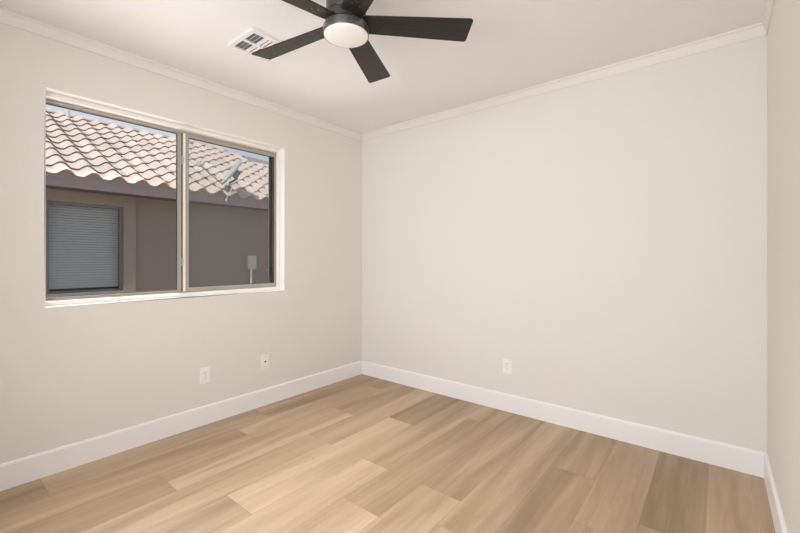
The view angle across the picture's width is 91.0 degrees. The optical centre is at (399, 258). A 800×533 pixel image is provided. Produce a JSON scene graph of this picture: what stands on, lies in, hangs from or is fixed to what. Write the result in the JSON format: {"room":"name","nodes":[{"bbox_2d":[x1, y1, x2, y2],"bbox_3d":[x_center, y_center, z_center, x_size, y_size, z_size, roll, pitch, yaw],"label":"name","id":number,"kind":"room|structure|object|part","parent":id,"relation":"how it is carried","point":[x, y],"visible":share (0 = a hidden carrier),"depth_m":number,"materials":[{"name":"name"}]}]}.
{"room":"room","nodes":[
{"label":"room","id":0,"kind":"room"},
{"bbox_2d":[0,23,361,463],"bbox_3d":[-1.501,-0.044,2.780,0.170,2.440,3.620,0,0,39],"label":"wall","id":1,"kind":"structure","parent":0,"point":[70,373],"depth_m":2.52,"materials":[{"name":"beige paint"}]},
{"bbox_2d":[46,92,279,305],"bbox_3d":[-1.533,-0.331,2.784,0.105,1.188,1.503,0,0,39],"label":"window","id":2,"kind":"structure","parent":1,"relation":"in","point":[183,133],"depth_m":2.78,"materials":[{"name":"white paint"}]},
{"bbox_3d":[-1.786,-0.326,2.505,0.023,1.120,0.734,0,0,39],"label":"sash","id":3,"kind":"part","parent":2,"relation":"part of","materials":[{"name":"clear glass"}]},
{"bbox_3d":[-1.304,-0.326,3.082,0.028,1.120,0.732,0,0,39],"label":"sash","id":4,"kind":"part","parent":2,"relation":"part of","materials":[{"name":"clear glass"}]},
{"bbox_3d":[-1.341,-0.326,3.091,0.011,1.120,0.764,0,0,39],"label":"screen frame","id":5,"kind":"part","parent":2,"relation":"part of","materials":[{"name":"metal"}]},
{"bbox_2d":[0,361,361,490],"bbox_3d":[-1.429,1.109,2.722,0.014,0.133,3.320,0,0,39],"label":"baseboard","id":6,"kind":"structure","parent":1,"relation":"attached to","point":[20,471],"depth_m":2.51,"materials":[{"name":"white paint"}]},
{"bbox_2d":[0,7,361,140],"bbox_3d":[-1.425,-1.231,2.719,0.024,0.067,3.320,0,0,39],"label":"trim","id":7,"kind":"structure","parent":1,"relation":"attached to","point":[8,17],"depth_m":2.51,"materials":[{"name":"paint"}]},
{"bbox_2d":[200,366,209,384],"bbox_3d":[-1.380,0.829,2.787,0.008,0.116,0.072,0,0,39],"label":"power outlet","id":8,"kind":"object","parent":1,"relation":"attached to","point":[205,371],"visible":1,"depth_m":2.78,"materials":[{"name":"white plastic"}]},
{"bbox_2d":[261,354,268,369],"bbox_3d":[-1.080,0.829,3.152,0.015,0.116,0.072,0,0,39],"label":"cable jack","id":9,"kind":"object","parent":1,"relation":"attached to","point":[264,358],"visible":1,"depth_m":3.15,"materials":[{"name":"white plastic"}]},
{"bbox_2d":[0,0,765,133],"bbox_3d":[-0.262,-1.325,1.778,3.356,0.120,3.620,0,0,39],"label":"ceiling","id":10,"kind":"structure","parent":0,"point":[509,46],"depth_m":2.28,"materials":[{"name":"paint"}]},
{"bbox_2d":[227,28,296,64],"bbox_3d":[-0.822,-1.259,2.349,0.272,0.011,0.293,0,0,39],"label":"ceiling vent","id":11,"kind":"object","parent":10,"relation":"in","point":[252,40],"visible":0.67,"depth_m":2.30,"materials":[{"name":"white metal"}]},
{"bbox_2d":[252,0,472,82],"bbox_3d":[-0.269,-1.127,1.770,1.096,0.276,1.100,0,0,39],"label":"ceiling fan","id":12,"kind":"object","parent":10,"relation":"attached to","point":[347,24],"visible":1,"depth_m":1.78,"materials":[{"name":"black wood"}]},
{"bbox_3d":[-0.521,-1.056,1.933,0.489,0.006,0.133,0,13,31],"label":"blade","id":13,"kind":"part","parent":12,"relation":"part of","materials":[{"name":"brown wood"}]},
{"bbox_3d":[-0.485,-1.056,1.554,0.489,0.006,0.133,0,13,-41],"label":"blade","id":14,"kind":"part","parent":12,"relation":"part of","materials":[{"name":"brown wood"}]},
{"bbox_3d":[-0.113,-1.056,1.470,0.133,0.006,0.489,14,-6,-23],"label":"blade","id":15,"kind":"part","parent":12,"relation":"part of","materials":[{"name":"black wood"}]},
{"bbox_3d":[-0.171,-1.056,2.085,0.133,0.006,0.489,-13,-3,12],"label":"blade","id":16,"kind":"part","parent":12,"relation":"part of","materials":[{"name":"black wood"}]},
{"bbox_3d":[0.081,-1.056,1.799,0.489,0.006,0.133,0,-13,-5],"label":"blade","id":17,"kind":"part","parent":12,"relation":"part of","materials":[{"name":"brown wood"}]},
{"bbox_2d":[0,374,774,532],"bbox_3d":[-0.255,1.236,1.772,3.036,0.120,3.320,0,0,39],"label":"floor","id":18,"kind":"structure","parent":0,"point":[361,453],"depth_m":2.09,"materials":[{"name":"brown wood"}]},
{"bbox_2d":[362,35,766,452],"bbox_3d":[0.837,-0.044,3.121,3.036,2.440,0.150,0,0,39],"label":"wall","id":19,"kind":"structure","parent":0,"point":[604,238],"depth_m":2.63,"materials":[{"name":"beige paint"}]},
{"bbox_2d":[503,358,511,374],"bbox_3d":[0.826,0.831,3.027,0.072,0.116,0.008,0,0,39],"label":"power outlet","id":20,"kind":"object","parent":19,"relation":"attached to","point":[507,363],"visible":1,"depth_m":3.02,"materials":[{"name":"white plastic"}]},
{"bbox_2d":[362,361,765,477],"bbox_3d":[0.785,1.109,3.057,3.036,0.133,0.014,0,0,39],"label":"baseboard","id":21,"kind":"structure","parent":19,"relation":"attached to","point":[741,459],"depth_m":2.64,"materials":[{"name":"white paint"}]},
{"bbox_2d":[362,22,765,140],"bbox_3d":[0.782,-1.231,3.053,3.036,0.067,0.024,0,0,39],"label":"trim","id":22,"kind":"structure","parent":19,"relation":"attached to","point":[757,30],"depth_m":2.64,"materials":[{"name":"paint"}]},
{"bbox_2d":[767,0,799,532],"bbox_3d":[0.984,-0.044,0.770,0.150,2.440,3.620,0,0,39],"label":"wall","id":23,"kind":"structure","parent":0,"point":[783,36],"depth_m":1.61,"materials":[{"name":"beige paint"}]},
{"bbox_2d":[762,0,774,34],"bbox_3d":[0.916,-1.231,0.825,0.024,0.067,3.320,0,0,39],"label":"trim","id":24,"kind":"structure","parent":23,"relation":"attached to","point":[769,4],"depth_m":1.98,"materials":[{"name":"paint"}]},
{"bbox_2d":[764,453,786,532],"bbox_3d":[0.920,1.109,0.822,0.014,0.133,3.320,0,0,39],"label":"baseboard","id":25,"kind":"structure","parent":23,"relation":"attached to","point":[775,507],"depth_m":1.77,"materials":[{"name":"white paint"}]},
{"label":"outside","id":26,"kind":"structure","parent":0,"visible":0},
{"bbox_3d":[-8.146,1.451,13.509,36.000,0.150,45.000,0,0,39],"label":"ground","id":27,"kind":"structure","parent":26,"visible":0},
{"bbox_2d":[46,107,267,296],"bbox_3d":[-3.853,-0.778,11.321,7.308,4.307,21.000,0,0,39],"label":"neighbouring house","id":28,"kind":"structure","parent":27,"relation":"on","point":[111,186],"depth_m":6.28,"materials":[{"name":"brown paint"}]},
{"bbox_2d":[49,204,117,288],"bbox_3d":[-4.511,-0.162,5.621,0.024,1.159,0.830,0,0,39],"label":"blind","id":29,"kind":"object","parent":28,"relation":"hanging from","point":[98,264],"depth_m":5.60,"materials":[{"name":"grey plastic"}]},
{"bbox_3d":[-4.406,-0.147,5.537,0.044,1.575,1.190,0,0,39],"label":"window casing","id":30,"kind":"part","parent":28,"relation":"part of","materials":[{"name":"beige paint"}]},
{"bbox_2d":[196,158,241,200],"bbox_3d":[-3.098,-1.363,6.870,0.793,0.781,0.363,0,0,12],"label":"satellite dish","id":31,"kind":"object","parent":28,"relation":"attached to","point":[233,172],"visible":1,"depth_m":6.83,"materials":[{"name":"grey paint"}]},
{"bbox_3d":[-3.247,-1.458,6.829,0.475,0.353,0.025,0,0,-7],"label":"feed arm","id":32,"kind":"part","parent":31,"relation":"part of"},
{"bbox_2d":[246,256,255,283],"bbox_3d":[-2.824,0.658,7.460,0.083,1.425,0.170,0,0,39],"label":"utility box","id":33,"kind":"object","parent":28,"relation":"attached to","point":[250,260],"visible":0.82,"depth_m":7.44,"materials":[{"name":"grey paint"}]}
]}

